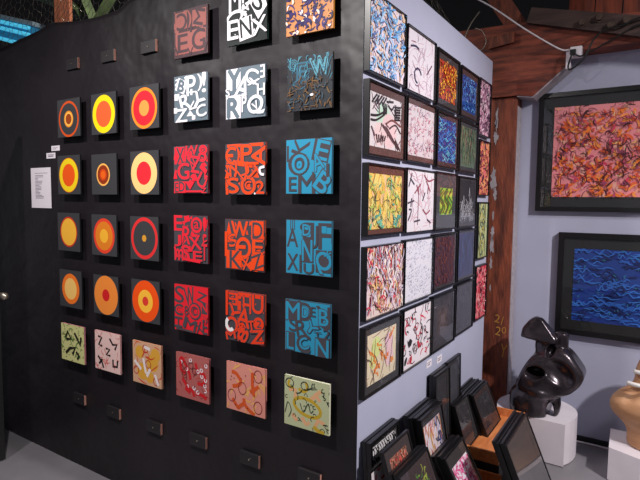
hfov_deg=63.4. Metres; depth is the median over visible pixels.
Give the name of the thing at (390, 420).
framed print
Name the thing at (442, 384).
artwork
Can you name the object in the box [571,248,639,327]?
artwork
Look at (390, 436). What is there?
artwork
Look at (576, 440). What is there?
cable
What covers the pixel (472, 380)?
framed print
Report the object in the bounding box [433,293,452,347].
artwork
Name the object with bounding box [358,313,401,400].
framed print
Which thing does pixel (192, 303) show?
canvas
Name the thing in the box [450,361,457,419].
artwork
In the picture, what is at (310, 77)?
canvas
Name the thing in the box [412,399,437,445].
framed print
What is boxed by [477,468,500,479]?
wooden tray
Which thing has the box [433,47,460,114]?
framed print
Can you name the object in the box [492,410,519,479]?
framed print
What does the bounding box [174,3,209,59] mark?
canvas
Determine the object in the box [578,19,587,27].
washer
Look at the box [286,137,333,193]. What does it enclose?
canvas
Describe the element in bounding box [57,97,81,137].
canvas
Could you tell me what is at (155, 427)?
block
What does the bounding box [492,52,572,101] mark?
knee brace
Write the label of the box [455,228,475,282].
framed print
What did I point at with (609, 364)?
wall
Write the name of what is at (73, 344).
canvas
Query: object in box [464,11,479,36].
wire
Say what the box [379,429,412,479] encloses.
framed print
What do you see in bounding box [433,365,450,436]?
framed print
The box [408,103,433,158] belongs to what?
artwork
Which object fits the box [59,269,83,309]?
canvas
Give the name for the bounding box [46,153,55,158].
wall label
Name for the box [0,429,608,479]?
floor
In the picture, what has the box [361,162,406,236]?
framed print
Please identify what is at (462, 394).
framed print
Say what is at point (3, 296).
door
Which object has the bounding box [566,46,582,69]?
power socket
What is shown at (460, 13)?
ceiling
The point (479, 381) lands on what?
framed print
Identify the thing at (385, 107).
artwork
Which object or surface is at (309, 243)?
canvas
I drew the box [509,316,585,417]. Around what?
abstract sculpture
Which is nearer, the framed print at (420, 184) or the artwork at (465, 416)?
the framed print at (420, 184)
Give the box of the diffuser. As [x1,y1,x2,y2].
[0,20,39,40]
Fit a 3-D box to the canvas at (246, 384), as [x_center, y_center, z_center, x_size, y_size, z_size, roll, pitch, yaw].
[-0.314,0.646,2.264,0.220,0.213,0.037,3,5,33]
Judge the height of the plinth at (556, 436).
0.256 m
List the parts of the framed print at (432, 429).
frame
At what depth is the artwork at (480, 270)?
3.28 m
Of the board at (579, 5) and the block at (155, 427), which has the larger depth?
the board at (579, 5)
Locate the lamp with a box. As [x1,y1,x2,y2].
[0,15,44,42]
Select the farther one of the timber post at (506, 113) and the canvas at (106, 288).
the timber post at (506, 113)
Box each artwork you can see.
[367,324,395,386]
[368,173,401,229]
[370,90,401,151]
[371,464,385,479]
[373,430,395,464]
[390,445,407,469]
[406,458,432,479]
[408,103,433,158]
[423,413,443,479]
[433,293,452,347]
[434,236,455,286]
[438,116,455,163]
[438,376,446,427]
[439,59,456,104]
[440,188,452,214]
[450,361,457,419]
[452,452,477,479]
[456,283,470,330]
[458,232,473,277]
[458,401,474,442]
[459,180,474,223]
[460,125,475,168]
[462,75,476,114]
[475,265,485,318]
[476,389,495,428]
[478,203,487,257]
[479,80,490,136]
[479,140,489,194]
[513,430,545,479]
[550,100,639,196]
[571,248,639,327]
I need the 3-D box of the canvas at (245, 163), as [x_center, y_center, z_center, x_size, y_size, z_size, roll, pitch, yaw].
[-0.307,-0.300,2.195,0.221,0.215,0.041,3,5,33]
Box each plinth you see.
[497,394,577,466]
[607,428,639,479]
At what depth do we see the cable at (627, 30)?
3.02 m
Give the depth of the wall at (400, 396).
2.42 m
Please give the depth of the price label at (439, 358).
2.75 m
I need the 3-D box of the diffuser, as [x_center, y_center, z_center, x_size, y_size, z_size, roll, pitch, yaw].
[-3.299,-2.138,5.229,1.613,0.632,0.140,3,5,31]
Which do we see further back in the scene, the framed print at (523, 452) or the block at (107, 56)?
the block at (107, 56)
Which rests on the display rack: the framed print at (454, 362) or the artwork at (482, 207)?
the framed print at (454, 362)
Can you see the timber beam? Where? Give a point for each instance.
(526, 44)
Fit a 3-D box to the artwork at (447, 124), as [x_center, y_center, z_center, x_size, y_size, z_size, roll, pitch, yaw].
[0.647,-0.502,2.637,0.004,0.215,0.262,3,5,33]
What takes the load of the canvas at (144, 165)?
attached to the wall at (39, 385)
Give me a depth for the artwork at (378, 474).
2.01 m
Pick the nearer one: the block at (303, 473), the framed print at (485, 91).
the block at (303, 473)
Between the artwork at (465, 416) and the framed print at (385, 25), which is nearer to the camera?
the framed print at (385, 25)
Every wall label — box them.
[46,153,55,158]
[51,145,59,150]
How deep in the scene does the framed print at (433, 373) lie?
2.59 m
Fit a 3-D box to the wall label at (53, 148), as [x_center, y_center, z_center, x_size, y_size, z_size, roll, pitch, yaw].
[-1.526,-0.529,2.992,0.084,0.029,0.002,3,5,33]
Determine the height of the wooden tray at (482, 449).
0.062 m
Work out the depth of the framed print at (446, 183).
2.67 m
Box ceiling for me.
[0,0,623,47]
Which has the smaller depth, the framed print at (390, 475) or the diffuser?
the framed print at (390, 475)
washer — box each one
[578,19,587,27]
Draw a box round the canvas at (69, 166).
[57,155,81,193]
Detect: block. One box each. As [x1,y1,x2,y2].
[66,57,79,70]
[73,392,85,405]
[101,49,115,62]
[106,405,120,419]
[140,39,157,54]
[146,419,162,435]
[189,431,206,449]
[240,449,260,468]
[298,467,321,479]
[488,32,514,49]
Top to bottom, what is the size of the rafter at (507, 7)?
1.311 m
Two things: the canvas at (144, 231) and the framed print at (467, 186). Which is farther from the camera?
the framed print at (467, 186)
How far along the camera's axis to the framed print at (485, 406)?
3.03 m
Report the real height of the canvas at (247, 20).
0.213 m
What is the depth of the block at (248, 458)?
2.29 m
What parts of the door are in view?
knob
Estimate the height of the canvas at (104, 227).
0.216 m
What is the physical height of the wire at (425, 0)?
0.933 m
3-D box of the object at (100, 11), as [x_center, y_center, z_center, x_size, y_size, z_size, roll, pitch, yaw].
[-1.646,-1.745,3.951,0.375,0.331,0.100,3,5,33]
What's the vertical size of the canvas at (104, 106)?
0.209 m
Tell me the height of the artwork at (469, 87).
0.187 m
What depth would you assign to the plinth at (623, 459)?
2.89 m
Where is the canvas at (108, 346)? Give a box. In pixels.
[95,329,121,374]
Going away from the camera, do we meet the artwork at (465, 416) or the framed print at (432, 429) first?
the framed print at (432, 429)
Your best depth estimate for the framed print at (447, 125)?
2.63 m
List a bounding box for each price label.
[426,358,431,368]
[437,354,441,363]
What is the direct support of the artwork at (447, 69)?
attached to the framed print at (448, 72)
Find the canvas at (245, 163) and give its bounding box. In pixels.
[225,142,266,194]
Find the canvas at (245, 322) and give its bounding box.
[225,290,265,346]
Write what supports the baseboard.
attached to the wall at (609, 364)
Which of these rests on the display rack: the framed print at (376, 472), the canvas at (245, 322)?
the framed print at (376, 472)
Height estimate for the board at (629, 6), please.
0.600 m
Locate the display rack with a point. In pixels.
(482, 465)
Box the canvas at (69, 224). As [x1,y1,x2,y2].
[57,212,81,251]
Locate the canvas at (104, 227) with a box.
[91,214,118,256]
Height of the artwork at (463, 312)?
0.242 m
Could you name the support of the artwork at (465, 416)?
attached to the framed print at (463, 412)
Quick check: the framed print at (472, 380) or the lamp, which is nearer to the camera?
the framed print at (472, 380)
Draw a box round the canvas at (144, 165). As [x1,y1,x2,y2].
[130,150,160,194]
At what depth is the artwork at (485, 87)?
3.17 m
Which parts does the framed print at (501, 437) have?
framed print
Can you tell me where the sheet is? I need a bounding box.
[31,167,51,207]
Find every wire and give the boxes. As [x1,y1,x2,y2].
[0,0,124,46]
[425,0,450,23]
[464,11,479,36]
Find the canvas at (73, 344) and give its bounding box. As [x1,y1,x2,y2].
[61,322,85,364]
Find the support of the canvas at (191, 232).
attached to the wall at (39, 385)
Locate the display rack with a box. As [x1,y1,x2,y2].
[450,425,504,479]
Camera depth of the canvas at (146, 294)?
2.58 m
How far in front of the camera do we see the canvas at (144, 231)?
2.56 m
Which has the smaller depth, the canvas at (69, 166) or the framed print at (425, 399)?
the framed print at (425, 399)
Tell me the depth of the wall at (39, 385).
2.54 m
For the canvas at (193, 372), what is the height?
0.213 m
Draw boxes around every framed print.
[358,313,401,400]
[360,242,404,321]
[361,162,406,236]
[362,418,394,479]
[363,78,406,161]
[364,0,406,87]
[366,419,399,471]
[367,460,385,479]
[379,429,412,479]
[388,445,419,479]
[393,445,424,479]
[396,447,438,479]
[399,298,432,373]
[401,236,434,304]
[402,23,436,102]
[403,397,429,429]
[404,167,436,232]
[406,95,436,165]
[407,399,432,448]
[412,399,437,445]
[417,401,447,479]
[429,288,455,354]
[429,364,446,398]
[430,232,457,292]
[431,434,453,479]
[432,109,459,169]
[432,171,457,230]
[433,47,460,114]
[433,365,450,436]
[436,434,459,479]
[441,437,481,479]
[445,353,460,427]
[451,392,464,436]
[453,278,473,336]
[453,394,478,444]
[455,118,478,174]
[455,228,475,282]
[457,64,479,123]
[457,176,477,227]
[461,377,472,389]
[461,378,478,393]
[461,379,475,392]
[465,380,481,435]
[468,379,484,435]
[471,381,500,437]
[473,263,487,321]
[475,77,491,138]
[475,139,490,195]
[475,202,489,259]
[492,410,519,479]
[500,412,523,479]
[504,413,550,479]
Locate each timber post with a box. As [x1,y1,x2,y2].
[54,0,72,21]
[482,97,521,405]
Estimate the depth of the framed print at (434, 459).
2.24 m
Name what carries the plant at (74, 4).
attached to the timber post at (62, 4)
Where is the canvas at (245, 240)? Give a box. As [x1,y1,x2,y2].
[225,219,265,272]
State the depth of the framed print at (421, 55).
2.31 m
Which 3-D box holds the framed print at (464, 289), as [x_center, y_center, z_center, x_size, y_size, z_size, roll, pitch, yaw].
[0.831,0.386,3.008,0.025,0.290,0.325,3,5,33]
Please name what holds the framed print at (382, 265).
attached to the wall at (400, 396)
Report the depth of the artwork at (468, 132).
2.93 m
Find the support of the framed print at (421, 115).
attached to the wall at (400, 396)
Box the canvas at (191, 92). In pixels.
[174,71,209,122]
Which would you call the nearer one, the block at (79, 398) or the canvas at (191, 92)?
the canvas at (191, 92)
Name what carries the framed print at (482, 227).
attached to the wall at (400, 396)
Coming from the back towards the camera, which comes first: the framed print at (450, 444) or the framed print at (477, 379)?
the framed print at (477, 379)
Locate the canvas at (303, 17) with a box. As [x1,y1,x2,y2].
[286,0,334,37]
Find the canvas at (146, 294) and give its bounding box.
[131,278,161,324]
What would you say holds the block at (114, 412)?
attached to the wall at (39, 385)
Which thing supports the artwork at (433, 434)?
attached to the framed print at (432, 429)
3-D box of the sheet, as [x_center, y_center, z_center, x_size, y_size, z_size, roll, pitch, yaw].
[-1.667,-0.311,3.098,0.214,0.239,0.002,3,5,33]
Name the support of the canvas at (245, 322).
attached to the wall at (39, 385)
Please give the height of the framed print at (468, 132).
0.283 m
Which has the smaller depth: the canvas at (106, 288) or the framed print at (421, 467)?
the framed print at (421, 467)
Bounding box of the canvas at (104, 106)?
[91,91,117,134]
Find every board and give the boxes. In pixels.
[569,0,595,11]
[595,0,622,13]
[623,0,639,12]
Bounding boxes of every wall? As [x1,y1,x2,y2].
[0,0,363,479]
[356,0,492,479]
[511,49,639,441]
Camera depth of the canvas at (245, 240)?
2.20 m
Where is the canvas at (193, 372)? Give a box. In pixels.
[176,351,210,404]
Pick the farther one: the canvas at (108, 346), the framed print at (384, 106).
the canvas at (108, 346)
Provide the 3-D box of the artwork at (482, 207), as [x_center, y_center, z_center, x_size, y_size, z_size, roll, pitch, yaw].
[1.016,-0.062,3.250,0.002,0.339,0.216,3,5,33]
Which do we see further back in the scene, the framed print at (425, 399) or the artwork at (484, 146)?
the artwork at (484, 146)
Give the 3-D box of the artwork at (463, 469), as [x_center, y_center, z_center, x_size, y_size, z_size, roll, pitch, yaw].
[0.655,1.058,2.301,0.004,0.168,0.194,-30,-13,31]
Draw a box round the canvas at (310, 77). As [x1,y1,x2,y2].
[287,51,333,112]
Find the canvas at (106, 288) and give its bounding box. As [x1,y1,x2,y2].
[93,274,120,316]
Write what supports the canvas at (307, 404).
attached to the wall at (39, 385)
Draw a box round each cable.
[478,0,569,50]
[567,17,639,70]
[574,23,639,56]
[576,440,608,449]
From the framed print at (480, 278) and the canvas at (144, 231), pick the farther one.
the framed print at (480, 278)
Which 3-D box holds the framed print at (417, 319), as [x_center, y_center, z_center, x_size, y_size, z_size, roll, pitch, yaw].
[0.452,0.440,2.425,0.025,0.283,0.346,3,5,33]
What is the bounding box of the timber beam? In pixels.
[459,12,639,60]
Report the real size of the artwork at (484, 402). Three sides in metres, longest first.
0.222 x 0.168 x 0.001 m
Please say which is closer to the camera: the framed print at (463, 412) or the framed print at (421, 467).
the framed print at (421, 467)
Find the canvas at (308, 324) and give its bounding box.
[285,298,331,358]
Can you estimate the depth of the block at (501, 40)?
3.39 m
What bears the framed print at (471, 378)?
in the wooden tray at (482, 449)
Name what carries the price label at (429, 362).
attached to the wall at (400, 396)
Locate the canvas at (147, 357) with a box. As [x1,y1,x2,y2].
[133,339,162,388]
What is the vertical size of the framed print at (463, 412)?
0.226 m
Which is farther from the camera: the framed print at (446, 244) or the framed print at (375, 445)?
the framed print at (446, 244)
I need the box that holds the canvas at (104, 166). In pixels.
[91,153,118,193]
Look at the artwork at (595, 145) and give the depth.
3.26 m
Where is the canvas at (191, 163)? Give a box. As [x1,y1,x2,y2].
[174,144,209,192]
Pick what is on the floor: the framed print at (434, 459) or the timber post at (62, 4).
the timber post at (62, 4)
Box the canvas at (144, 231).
[130,216,159,260]
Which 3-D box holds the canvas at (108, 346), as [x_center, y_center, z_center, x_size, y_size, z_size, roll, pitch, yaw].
[-1.128,0.598,2.789,0.217,0.211,0.037,3,5,33]
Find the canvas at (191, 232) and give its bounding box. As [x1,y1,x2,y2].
[174,215,209,263]
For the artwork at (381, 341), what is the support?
attached to the framed print at (380, 341)
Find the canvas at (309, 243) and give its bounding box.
[286,219,332,277]
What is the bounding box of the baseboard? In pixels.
[576,435,608,446]
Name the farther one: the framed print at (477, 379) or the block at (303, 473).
the framed print at (477, 379)
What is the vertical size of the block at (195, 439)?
0.058 m
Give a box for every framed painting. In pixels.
[535,85,639,212]
[555,232,639,343]
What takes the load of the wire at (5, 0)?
attached to the wall at (39, 385)
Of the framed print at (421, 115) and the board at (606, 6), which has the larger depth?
the board at (606, 6)
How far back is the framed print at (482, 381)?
2.94 m
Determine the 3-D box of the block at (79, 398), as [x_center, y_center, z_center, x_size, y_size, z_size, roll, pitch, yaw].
[-1.388,0.915,2.992,0.110,0.058,0.018,3,5,33]
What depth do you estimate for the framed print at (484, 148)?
3.21 m
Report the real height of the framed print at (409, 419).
0.416 m
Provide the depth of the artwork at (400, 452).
2.05 m
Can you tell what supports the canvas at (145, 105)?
attached to the wall at (39, 385)
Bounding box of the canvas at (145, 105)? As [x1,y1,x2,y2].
[129,83,160,130]
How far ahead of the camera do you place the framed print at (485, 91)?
3.17 m
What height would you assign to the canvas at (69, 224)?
0.214 m
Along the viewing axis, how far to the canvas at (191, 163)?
2.35 m
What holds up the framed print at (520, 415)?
on the floor
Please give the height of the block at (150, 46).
0.058 m
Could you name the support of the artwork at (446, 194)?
attached to the framed print at (446, 183)
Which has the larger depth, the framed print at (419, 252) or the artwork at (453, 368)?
the artwork at (453, 368)
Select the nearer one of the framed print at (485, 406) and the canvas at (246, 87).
the canvas at (246, 87)
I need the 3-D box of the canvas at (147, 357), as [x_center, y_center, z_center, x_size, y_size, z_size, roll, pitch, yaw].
[-0.859,0.622,2.616,0.216,0.215,0.037,3,5,33]
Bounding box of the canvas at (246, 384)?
[227,360,266,418]
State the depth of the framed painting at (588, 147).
3.28 m
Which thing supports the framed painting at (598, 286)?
attached to the wall at (609, 364)
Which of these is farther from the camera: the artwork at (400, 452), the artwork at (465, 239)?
the artwork at (465, 239)
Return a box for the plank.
[526,7,639,37]
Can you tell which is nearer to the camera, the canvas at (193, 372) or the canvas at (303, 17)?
the canvas at (303, 17)
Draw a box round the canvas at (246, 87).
[226,63,266,119]
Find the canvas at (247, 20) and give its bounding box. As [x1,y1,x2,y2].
[227,0,268,46]
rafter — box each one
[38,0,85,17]
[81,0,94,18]
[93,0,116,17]
[487,0,525,24]
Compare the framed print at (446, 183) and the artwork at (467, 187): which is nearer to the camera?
the framed print at (446, 183)
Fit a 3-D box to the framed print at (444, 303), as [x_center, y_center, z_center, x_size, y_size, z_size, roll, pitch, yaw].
[0.642,0.418,2.719,0.025,0.289,0.344,3,5,33]
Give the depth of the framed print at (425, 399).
2.36 m
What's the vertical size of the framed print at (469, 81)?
0.267 m
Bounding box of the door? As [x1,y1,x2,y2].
[0,292,8,459]
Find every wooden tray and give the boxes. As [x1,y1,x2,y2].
[467,406,524,465]
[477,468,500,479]
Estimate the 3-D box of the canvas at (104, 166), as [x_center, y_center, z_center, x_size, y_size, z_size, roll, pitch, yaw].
[-1.118,-0.344,2.721,0.212,0.210,0.036,3,5,33]
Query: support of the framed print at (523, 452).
on the floor
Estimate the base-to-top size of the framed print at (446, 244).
0.286 m
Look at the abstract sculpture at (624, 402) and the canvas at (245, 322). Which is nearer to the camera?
the canvas at (245, 322)
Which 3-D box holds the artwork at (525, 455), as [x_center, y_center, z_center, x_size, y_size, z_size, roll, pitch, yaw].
[0.978,1.124,2.310,0.001,0.461,0.291,-23,-9,32]
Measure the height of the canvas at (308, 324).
0.211 m
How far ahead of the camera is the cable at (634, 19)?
3.06 m
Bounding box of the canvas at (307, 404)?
[284,374,330,435]
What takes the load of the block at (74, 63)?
attached to the wall at (39, 385)
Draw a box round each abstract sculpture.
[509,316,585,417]
[610,360,639,449]
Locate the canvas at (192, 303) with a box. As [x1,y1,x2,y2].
[174,283,209,335]
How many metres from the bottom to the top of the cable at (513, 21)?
0.349 m
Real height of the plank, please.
0.432 m
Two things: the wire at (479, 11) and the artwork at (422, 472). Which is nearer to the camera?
the artwork at (422, 472)
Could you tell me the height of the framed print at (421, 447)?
0.257 m
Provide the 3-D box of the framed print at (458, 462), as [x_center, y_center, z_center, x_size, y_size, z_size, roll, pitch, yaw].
[0.641,1.042,2.299,0.132,0.228,0.254,3,5,33]

